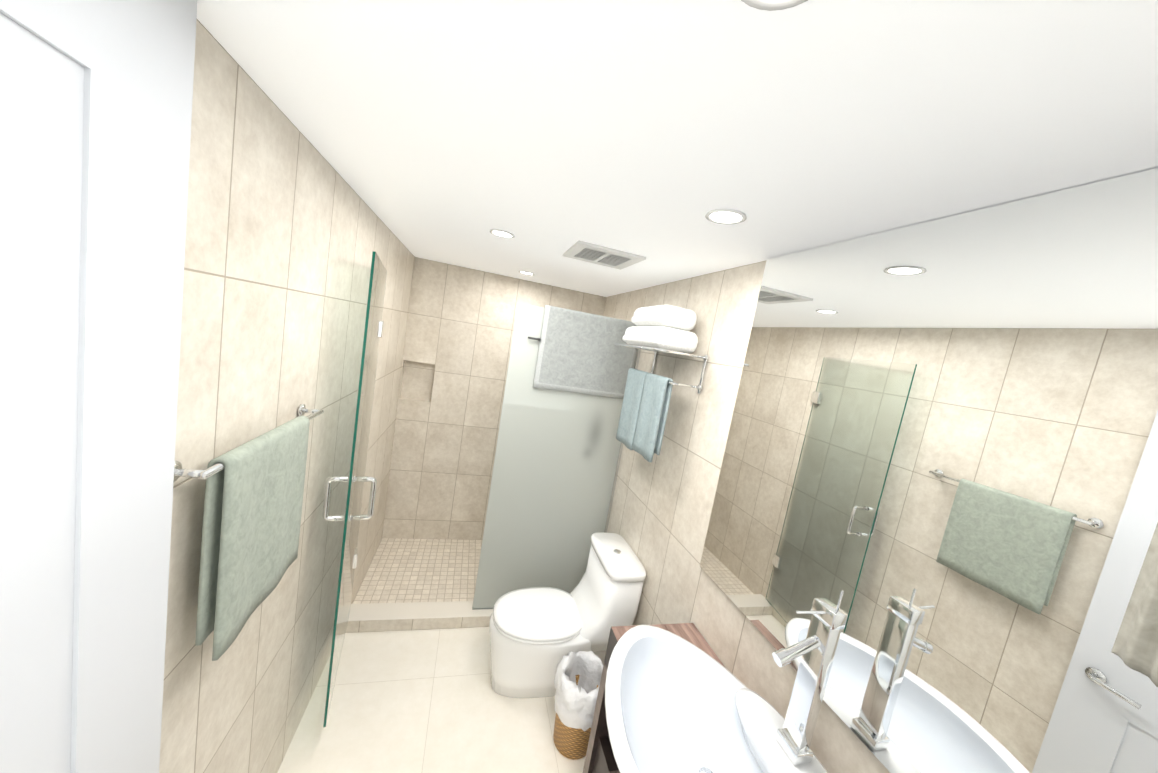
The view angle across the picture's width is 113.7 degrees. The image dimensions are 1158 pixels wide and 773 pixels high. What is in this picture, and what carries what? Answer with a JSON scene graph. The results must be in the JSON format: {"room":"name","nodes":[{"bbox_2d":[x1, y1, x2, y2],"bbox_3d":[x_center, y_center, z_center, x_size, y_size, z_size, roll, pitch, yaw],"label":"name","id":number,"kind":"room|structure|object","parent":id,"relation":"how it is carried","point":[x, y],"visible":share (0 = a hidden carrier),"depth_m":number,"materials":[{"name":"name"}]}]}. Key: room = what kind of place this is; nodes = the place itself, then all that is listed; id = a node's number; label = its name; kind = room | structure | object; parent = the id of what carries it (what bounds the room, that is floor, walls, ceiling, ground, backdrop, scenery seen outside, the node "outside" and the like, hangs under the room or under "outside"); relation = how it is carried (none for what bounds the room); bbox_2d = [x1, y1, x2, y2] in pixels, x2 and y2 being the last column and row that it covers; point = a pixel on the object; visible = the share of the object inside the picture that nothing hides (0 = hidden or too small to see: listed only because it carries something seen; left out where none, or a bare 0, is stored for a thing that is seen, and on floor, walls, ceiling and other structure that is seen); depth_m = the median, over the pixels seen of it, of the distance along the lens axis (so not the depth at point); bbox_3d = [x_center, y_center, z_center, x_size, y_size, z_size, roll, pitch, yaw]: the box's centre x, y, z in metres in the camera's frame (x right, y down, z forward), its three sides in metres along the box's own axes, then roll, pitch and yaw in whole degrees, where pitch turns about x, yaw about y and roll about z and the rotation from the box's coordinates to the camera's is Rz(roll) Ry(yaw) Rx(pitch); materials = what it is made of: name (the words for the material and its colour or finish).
{"room":"bathroom","nodes":[
{"label":"bathroom","id":0,"kind":"room"},
{"bbox_2d":[0,0,196,772],"bbox_3d":[-0.700,0.604,0.359,0.112,2.380,0.800,8,7,-16],"label":"door leaf","id":1,"kind":"structure","parent":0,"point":[96,97],"depth_m":0.52,"materials":[{"name":"white paint"}]},
{"bbox_2d":[159,19,414,772],"bbox_3d":[-1.087,0.419,1.389,0.100,2.400,3.800,8,7,-16],"label":"wall","id":2,"kind":"structure","parent":0,"point":[288,231],"depth_m":1.09,"materials":[{"name":"tile"}]},
{"bbox_2d":[173,404,323,660],"bbox_3d":[-0.885,0.346,1.064,0.084,0.481,0.624,8,7,-16],"label":"towel rail","id":3,"kind":"object","parent":2,"relation":"attached to","point":[253,501],"visible":0.98,"depth_m":0.92,"materials":[{"name":"green fabric"}]},
{"bbox_2d":[322,251,386,726],"bbox_3d":[-1.073,0.437,1.910,0.214,2.068,0.747,8,7,-16],"label":"glass door","id":4,"kind":"structure","parent":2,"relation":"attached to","point":[356,479],"depth_m":1.69,"materials":[{"name":"clear glass"}]},
{"bbox_2d":[277,538,585,772],"bbox_3d":[-0.474,1.744,1.763,1.820,0.125,3.800,8,7,-16],"label":"floor","id":5,"kind":"structure","parent":0,"point":[420,701],"depth_m":1.96,"materials":[{"name":"tile"}]},
{"bbox_2d":[346,601,492,632],"bbox_3d":[-0.676,1.539,2.561,1.616,0.080,0.150,8,7,-16],"label":"shower curb","id":6,"kind":"object","parent":5,"relation":"on","point":[373,617],"visible":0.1,"depth_m":2.42,"materials":[{"name":"tile"}]},
{"bbox_2d":[472,336,640,609],"bbox_3d":[-0.135,0.547,2.534,0.858,2.050,0.049,8,7,-16],"label":"channel","id":7,"kind":"object","parent":6,"relation":"on","point":[619,456],"visible":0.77,"depth_m":2.65,"materials":[{"name":"silver metal"}]},
{"bbox_2d":[472,303,637,608],"bbox_3d":[-0.138,0.544,2.546,0.857,2.048,0.010,8,7,-16],"label":"glass wall","id":8,"kind":"structure","parent":7,"relation":"in","point":[554,465],"depth_m":2.54,"materials":[{"name":"white glass"}]},
{"bbox_2d":[533,305,637,398],"bbox_3d":[0.060,-0.211,2.478,0.660,0.522,0.050,8,7,-16],"label":"towel","id":9,"kind":"object","parent":8,"relation":"hanging from","point":[580,352],"visible":0.94,"depth_m":2.45,"materials":[{"name":"white fabric"}]},
{"bbox_2d":[489,533,645,697],"bbox_3d":[-0.110,1.316,2.184,0.793,0.789,0.449,8,7,-16],"label":"toilet","id":10,"kind":"object","parent":5,"relation":"on","point":[536,634],"visible":0.96,"depth_m":2.05,"materials":[{"name":"white ceramic"}]},
{"bbox_2d":[553,651,602,759],"bbox_3d":[0.002,1.571,1.873,0.274,0.395,0.277,8,7,-16],"label":"basket","id":11,"kind":"object","parent":5,"relation":"on","point":[577,678],"visible":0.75,"depth_m":1.79,"materials":[{"name":"wicker"}]},
{"bbox_2d":[583,623,724,772],"bbox_3d":[0.445,1.535,0.908,0.388,0.828,1.556,8,7,-16],"label":"bathroom vanity","id":12,"kind":"object","parent":5,"relation":"on","point":[599,758],"visible":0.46,"depth_m":1.51,"materials":[{"name":"wood"},{"name":"ceramic"},{"name":"chrome"}]},
{"bbox_2d":[605,625,827,772],"bbox_3d":[0.327,0.992,0.987,0.534,0.177,0.800,8,7,-16],"label":"sink basin","id":13,"kind":"object","parent":12,"relation":"in","point":[674,703],"visible":1,"depth_m":1.11,"materials":[{"name":"white ceramic"}]},
{"bbox_2d":[772,590,847,764],"bbox_3d":[0.540,0.709,0.936,0.158,0.458,0.068,8,7,-16],"label":"faucet","id":14,"kind":"object","parent":13,"relation":"on","point":[815,649],"visible":1,"depth_m":0.93,"materials":[{"name":"silver metal"}]},
{"bbox_2d":[382,257,605,539],"bbox_3d":[-0.738,0.250,3.392,1.620,2.400,0.100,8,7,-16],"label":"wall","id":15,"kind":"structure","parent":0,"point":[459,335],"depth_m":3.23,"materials":[{"name":"tile"}]},
{"bbox_2d":[197,0,1157,296],"bbox_3d":[-0.059,-0.693,1.485,1.820,0.100,3.800,8,7,-16],"label":"ceiling","id":16,"kind":"structure","parent":0,"point":[547,134],"depth_m":0.70,"materials":[{"name":"white paint"}]},
{"bbox_2d":[489,229,514,237],"bbox_3d":[-0.365,-0.725,1.796,0.120,0.006,0.120,8,7,-16],"label":"recessed light","id":17,"kind":"object","parent":16,"relation":"in","point":[501,233],"visible":0.98,"depth_m":1.79,"materials":[{"name":"white plastic"}]},
{"bbox_2d":[519,271,534,274],"bbox_3d":[-0.391,-0.846,2.817,0.120,0.006,0.120,8,7,-16],"label":"recessed light","id":18,"kind":"object","parent":16,"relation":"in","point":[526,272],"visible":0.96,"depth_m":2.81,"materials":[{"name":"white plastic"}]},
{"bbox_2d":[562,240,645,269],"bbox_3d":[0.115,-0.651,1.899,0.336,0.014,0.336,8,7,-16],"label":"ceiling vent","id":19,"kind":"object","parent":16,"relation":"in","point":[597,254],"visible":1,"depth_m":1.85,"materials":[{"name":"white"}]},
{"bbox_2d":[705,209,746,223],"bbox_3d":[0.444,-0.513,1.145,0.120,0.006,0.120,8,7,-16],"label":"recessed light","id":20,"kind":"object","parent":16,"relation":"in","point":[725,216],"visible":1,"depth_m":1.14,"materials":[{"name":"white plastic"}]},
{"bbox_2d":[741,0,807,10],"bbox_3d":[0.228,-0.467,0.415,0.120,0.006,0.120,8,7,-16],"label":"recessed light","id":21,"kind":"object","parent":16,"relation":"in","point":[770,5],"visible":1,"depth_m":0.46,"materials":[{"name":"white plastic"}]},
{"bbox_2d":[1111,523,1157,686],"bbox_3d":[0.948,0.179,0.335,0.047,1.014,0.486,8,7,-16],"label":"towel","id":22,"kind":"object","parent":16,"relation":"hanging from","point":[1135,646],"visible":0.98,"depth_m":0.56,"materials":[{"name":"beige fabric"}]},
{"bbox_2d":[603,261,889,772],"bbox_3d":[0.551,0.644,1.861,0.100,2.400,3.800,8,7,-16],"label":"wall","id":23,"kind":"structure","parent":0,"point":[661,509],"depth_m":1.78,"materials":[{"name":"tile"}]},
{"bbox_2d":[615,305,708,461],"bbox_3d":[0.384,-0.031,2.046,0.286,0.785,0.560,8,7,-16],"label":"towel rack","id":24,"kind":"object","parent":23,"relation":"attached to","point":[647,395],"visible":1,"depth_m":1.88,"materials":[{"name":"white fabric"}]},
{"bbox_2d":[700,168,1157,772],"bbox_3d":[0.839,0.257,0.825,0.021,1.306,1.553,8,7,-16],"label":"mirror","id":25,"kind":"object","parent":23,"relation":"attached to","point":[940,462],"visible":1,"depth_m":0.82,"materials":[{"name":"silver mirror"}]}
]}

